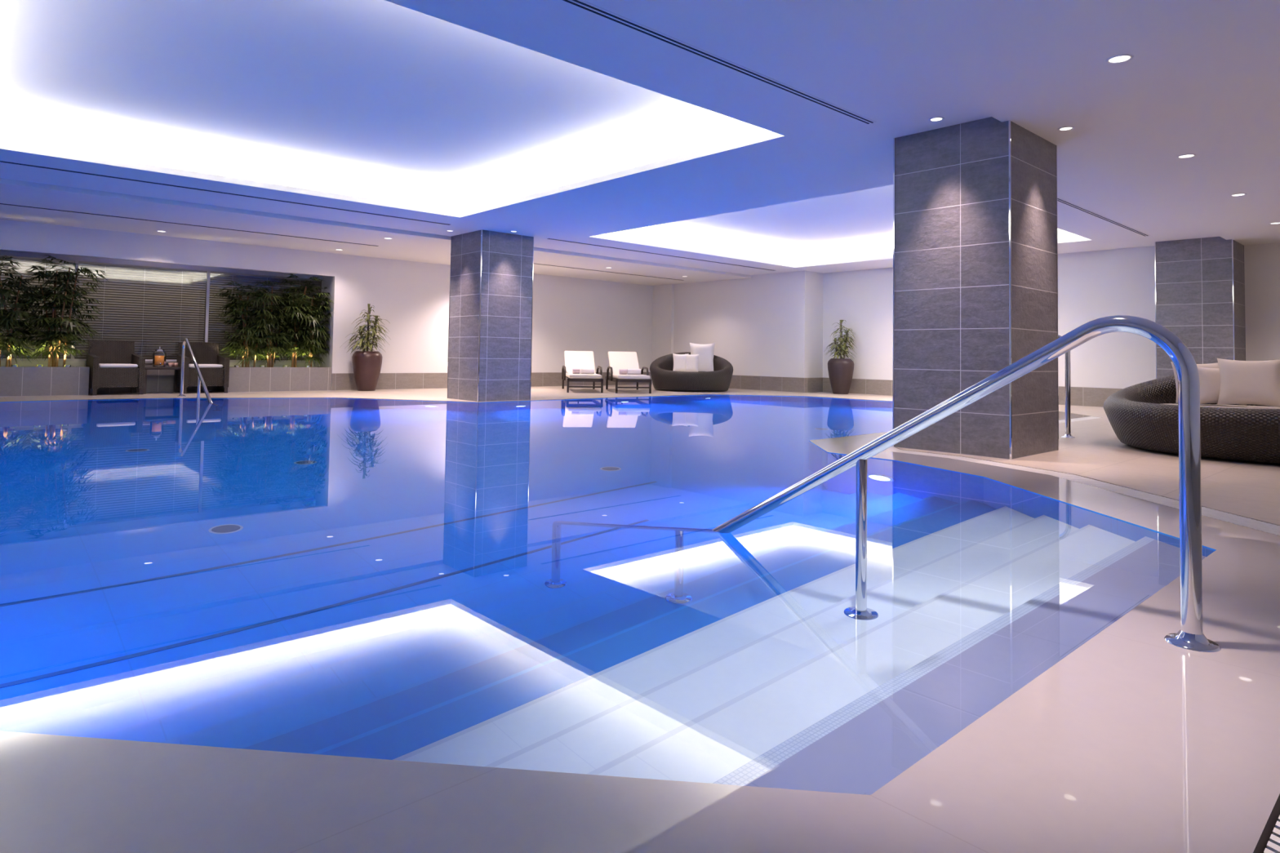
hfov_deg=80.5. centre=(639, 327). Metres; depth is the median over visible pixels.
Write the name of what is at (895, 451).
overflow grating
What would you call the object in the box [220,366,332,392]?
planter
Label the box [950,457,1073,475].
overflow grating
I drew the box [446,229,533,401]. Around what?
tiled pillar
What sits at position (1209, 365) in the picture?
cushion
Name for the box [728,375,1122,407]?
baseboard
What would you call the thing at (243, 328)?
palm
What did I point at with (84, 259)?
window
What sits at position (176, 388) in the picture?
side table
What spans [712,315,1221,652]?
handrail
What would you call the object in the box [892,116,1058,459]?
tiled pillar
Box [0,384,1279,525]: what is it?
floor
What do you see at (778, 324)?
wall
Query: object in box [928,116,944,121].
recessed light
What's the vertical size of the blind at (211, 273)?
1.620 m
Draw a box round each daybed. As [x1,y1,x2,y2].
[649,351,733,391]
[1102,359,1279,463]
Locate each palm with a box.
[0,255,55,366]
[7,254,108,367]
[210,280,282,367]
[233,280,306,367]
[273,273,326,367]
[286,287,335,367]
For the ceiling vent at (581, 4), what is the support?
in the ceiling
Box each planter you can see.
[0,365,89,396]
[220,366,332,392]
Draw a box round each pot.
[351,351,382,391]
[827,358,853,394]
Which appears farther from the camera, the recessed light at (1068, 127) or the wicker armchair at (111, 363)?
the wicker armchair at (111, 363)
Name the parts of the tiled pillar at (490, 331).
corner trim, corner trim, corner trim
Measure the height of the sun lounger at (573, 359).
0.840 m
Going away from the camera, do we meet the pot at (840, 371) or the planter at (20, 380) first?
the planter at (20, 380)
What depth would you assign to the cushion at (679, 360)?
17.06 m
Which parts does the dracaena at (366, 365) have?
stem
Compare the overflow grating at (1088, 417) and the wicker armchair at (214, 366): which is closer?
the overflow grating at (1088, 417)
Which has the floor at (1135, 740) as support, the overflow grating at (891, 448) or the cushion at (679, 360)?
the overflow grating at (891, 448)
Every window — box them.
[0,249,77,361]
[72,256,208,361]
[206,266,322,362]
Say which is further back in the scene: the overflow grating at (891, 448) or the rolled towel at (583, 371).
the rolled towel at (583, 371)
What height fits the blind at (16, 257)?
1.620 m
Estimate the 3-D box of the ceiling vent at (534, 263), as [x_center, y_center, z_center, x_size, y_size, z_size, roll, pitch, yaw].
[-1.042,-1.262,16.686,5.790,0.010,0.090,3,-3,-42]
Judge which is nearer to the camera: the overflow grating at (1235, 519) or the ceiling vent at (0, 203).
the overflow grating at (1235, 519)
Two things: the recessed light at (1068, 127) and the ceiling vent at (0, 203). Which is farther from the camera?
the ceiling vent at (0, 203)
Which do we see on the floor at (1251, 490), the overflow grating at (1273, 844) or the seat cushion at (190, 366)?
the overflow grating at (1273, 844)
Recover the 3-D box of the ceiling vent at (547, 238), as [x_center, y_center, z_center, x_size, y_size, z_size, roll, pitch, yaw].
[0.741,-1.370,14.700,6.150,0.010,0.090,3,-3,-42]
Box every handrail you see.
[177,337,213,403]
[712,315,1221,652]
[1057,334,1075,438]
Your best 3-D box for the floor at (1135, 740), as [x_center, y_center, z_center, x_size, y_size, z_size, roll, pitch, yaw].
[-0.700,1.146,8.584,14.986,0.160,13.200,3,-3,-42]
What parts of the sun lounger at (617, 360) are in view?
leg, armrest, rail, leg, mattress, rail, armrest, leg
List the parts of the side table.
leg, leg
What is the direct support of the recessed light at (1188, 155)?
in the ceiling
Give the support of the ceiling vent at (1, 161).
in the ceiling
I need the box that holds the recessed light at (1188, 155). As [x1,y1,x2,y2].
[1176,153,1196,158]
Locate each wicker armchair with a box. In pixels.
[85,340,145,395]
[176,342,229,393]
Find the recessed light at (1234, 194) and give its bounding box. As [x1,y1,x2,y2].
[1229,193,1246,196]
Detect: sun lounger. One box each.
[561,351,603,392]
[605,351,651,393]
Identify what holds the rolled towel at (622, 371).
on the sun lounger at (617, 360)
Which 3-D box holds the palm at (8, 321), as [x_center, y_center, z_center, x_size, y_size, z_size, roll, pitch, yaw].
[-9.558,-0.230,11.400,1.362,1.742,0.724,3,-3,-42]
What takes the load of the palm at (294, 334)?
on the planter at (251, 379)
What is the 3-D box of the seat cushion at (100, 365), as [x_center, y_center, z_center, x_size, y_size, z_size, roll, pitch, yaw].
[-8.486,0.625,12.269,0.520,0.060,0.530,3,-3,-44]
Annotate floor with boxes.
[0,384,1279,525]
[0,394,1279,852]
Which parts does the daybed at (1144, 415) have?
mattress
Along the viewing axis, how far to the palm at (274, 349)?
13.90 m
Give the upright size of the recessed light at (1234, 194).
0.006 m
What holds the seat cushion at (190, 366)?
on the wicker armchair at (214, 366)
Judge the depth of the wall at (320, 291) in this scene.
14.19 m
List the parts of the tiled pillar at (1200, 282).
corner trim, corner trim, corner trim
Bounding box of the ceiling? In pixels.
[0,0,1279,285]
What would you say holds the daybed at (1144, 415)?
on the floor at (1251, 490)
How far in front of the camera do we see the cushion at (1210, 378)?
6.89 m
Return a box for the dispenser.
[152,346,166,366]
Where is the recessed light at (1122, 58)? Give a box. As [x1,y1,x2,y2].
[1105,53,1133,63]
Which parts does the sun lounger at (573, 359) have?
armrest, leg, mattress, rail, armrest, leg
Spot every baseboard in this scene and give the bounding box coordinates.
[331,372,652,390]
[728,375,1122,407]
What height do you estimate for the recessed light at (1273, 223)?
0.006 m
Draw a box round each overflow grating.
[884,446,899,450]
[885,449,962,457]
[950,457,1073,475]
[1051,475,1279,535]
[1058,416,1101,423]
[1263,815,1279,852]
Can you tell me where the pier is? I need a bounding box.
[651,284,674,384]
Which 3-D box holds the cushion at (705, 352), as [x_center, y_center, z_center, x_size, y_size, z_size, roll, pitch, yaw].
[1.445,0.701,17.308,0.581,0.689,0.218,1,-2,1]
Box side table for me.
[135,366,181,394]
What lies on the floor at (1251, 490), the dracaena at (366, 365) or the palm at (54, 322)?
the dracaena at (366, 365)
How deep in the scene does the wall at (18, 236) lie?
12.57 m
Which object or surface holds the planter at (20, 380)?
on the floor at (1251, 490)
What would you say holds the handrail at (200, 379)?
on the floor at (1251, 490)
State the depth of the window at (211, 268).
14.19 m
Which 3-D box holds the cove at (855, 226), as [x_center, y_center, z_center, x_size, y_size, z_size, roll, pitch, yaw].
[3.169,-1.615,12.182,6.060,0.370,6.140,3,-3,-42]
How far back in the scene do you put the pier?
19.86 m
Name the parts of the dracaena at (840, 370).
stem, stem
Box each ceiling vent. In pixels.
[0,160,451,225]
[0,203,377,246]
[533,262,683,280]
[546,238,774,271]
[559,0,875,124]
[1057,196,1150,235]
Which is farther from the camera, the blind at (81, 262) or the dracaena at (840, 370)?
the dracaena at (840, 370)
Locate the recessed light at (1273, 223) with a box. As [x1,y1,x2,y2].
[1269,222,1279,224]
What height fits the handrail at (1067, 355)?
1.944 m
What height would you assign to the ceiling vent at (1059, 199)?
0.010 m
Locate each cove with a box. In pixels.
[0,0,784,217]
[590,184,1090,267]
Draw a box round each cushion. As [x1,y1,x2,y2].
[98,363,137,368]
[188,364,222,368]
[564,351,595,373]
[608,351,639,373]
[672,353,688,371]
[685,354,698,372]
[689,342,715,371]
[1170,361,1218,403]
[1197,366,1247,405]
[1217,358,1279,407]
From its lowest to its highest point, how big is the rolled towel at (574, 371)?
0.106 m
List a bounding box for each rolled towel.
[572,368,580,373]
[580,368,594,373]
[618,368,626,374]
[626,368,640,374]
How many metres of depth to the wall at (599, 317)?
15.96 m
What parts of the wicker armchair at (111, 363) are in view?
arm, leg, backrest, seat, leg, arm, leg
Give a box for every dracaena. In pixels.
[339,303,390,391]
[824,320,855,394]
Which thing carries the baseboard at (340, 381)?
attached to the wall at (599, 317)
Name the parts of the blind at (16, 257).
head rail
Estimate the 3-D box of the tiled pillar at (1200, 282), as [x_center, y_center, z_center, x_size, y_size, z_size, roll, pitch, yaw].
[8.825,-0.016,11.902,0.842,2.710,0.992,3,-3,-42]
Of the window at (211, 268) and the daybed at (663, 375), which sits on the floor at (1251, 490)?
the daybed at (663, 375)
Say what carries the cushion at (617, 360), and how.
on the sun lounger at (617, 360)
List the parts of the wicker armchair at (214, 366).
arm, backrest, seat, leg, arm, leg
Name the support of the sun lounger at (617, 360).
on the floor at (1251, 490)
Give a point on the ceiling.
(1202, 78)
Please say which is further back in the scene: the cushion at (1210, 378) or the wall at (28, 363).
the wall at (28, 363)
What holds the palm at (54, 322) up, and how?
on the planter at (20, 380)
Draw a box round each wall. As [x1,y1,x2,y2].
[0,219,335,276]
[0,257,321,360]
[0,360,319,366]
[8,395,1216,756]
[320,253,653,386]
[673,242,1279,388]
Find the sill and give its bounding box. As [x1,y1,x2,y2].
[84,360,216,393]
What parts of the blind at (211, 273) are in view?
head rail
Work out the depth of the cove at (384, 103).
7.08 m
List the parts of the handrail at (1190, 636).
post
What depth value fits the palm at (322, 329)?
14.41 m
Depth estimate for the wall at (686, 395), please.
5.60 m
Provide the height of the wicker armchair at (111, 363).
0.875 m
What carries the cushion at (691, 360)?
on the daybed at (663, 375)
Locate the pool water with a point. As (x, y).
(550, 585)
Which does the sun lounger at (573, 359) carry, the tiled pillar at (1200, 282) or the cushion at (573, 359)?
the cushion at (573, 359)
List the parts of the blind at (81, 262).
ladder cord, head rail, ladder cord, ladder cord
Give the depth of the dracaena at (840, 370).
16.15 m
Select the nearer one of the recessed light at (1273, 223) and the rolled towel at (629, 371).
the recessed light at (1273, 223)
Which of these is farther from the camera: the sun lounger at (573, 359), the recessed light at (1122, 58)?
the sun lounger at (573, 359)
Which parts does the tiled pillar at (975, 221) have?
corner trim, corner trim, corner trim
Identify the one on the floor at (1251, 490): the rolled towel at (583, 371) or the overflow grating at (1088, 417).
the overflow grating at (1088, 417)
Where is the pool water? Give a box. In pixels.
[0,395,1215,795]
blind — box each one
[0,255,75,358]
[74,261,206,358]
[208,271,320,359]
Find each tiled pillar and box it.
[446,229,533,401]
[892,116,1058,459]
[1154,236,1245,378]
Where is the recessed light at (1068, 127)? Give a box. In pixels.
[1057,125,1074,131]
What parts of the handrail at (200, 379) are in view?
post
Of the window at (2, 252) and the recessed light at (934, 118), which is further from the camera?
the window at (2, 252)

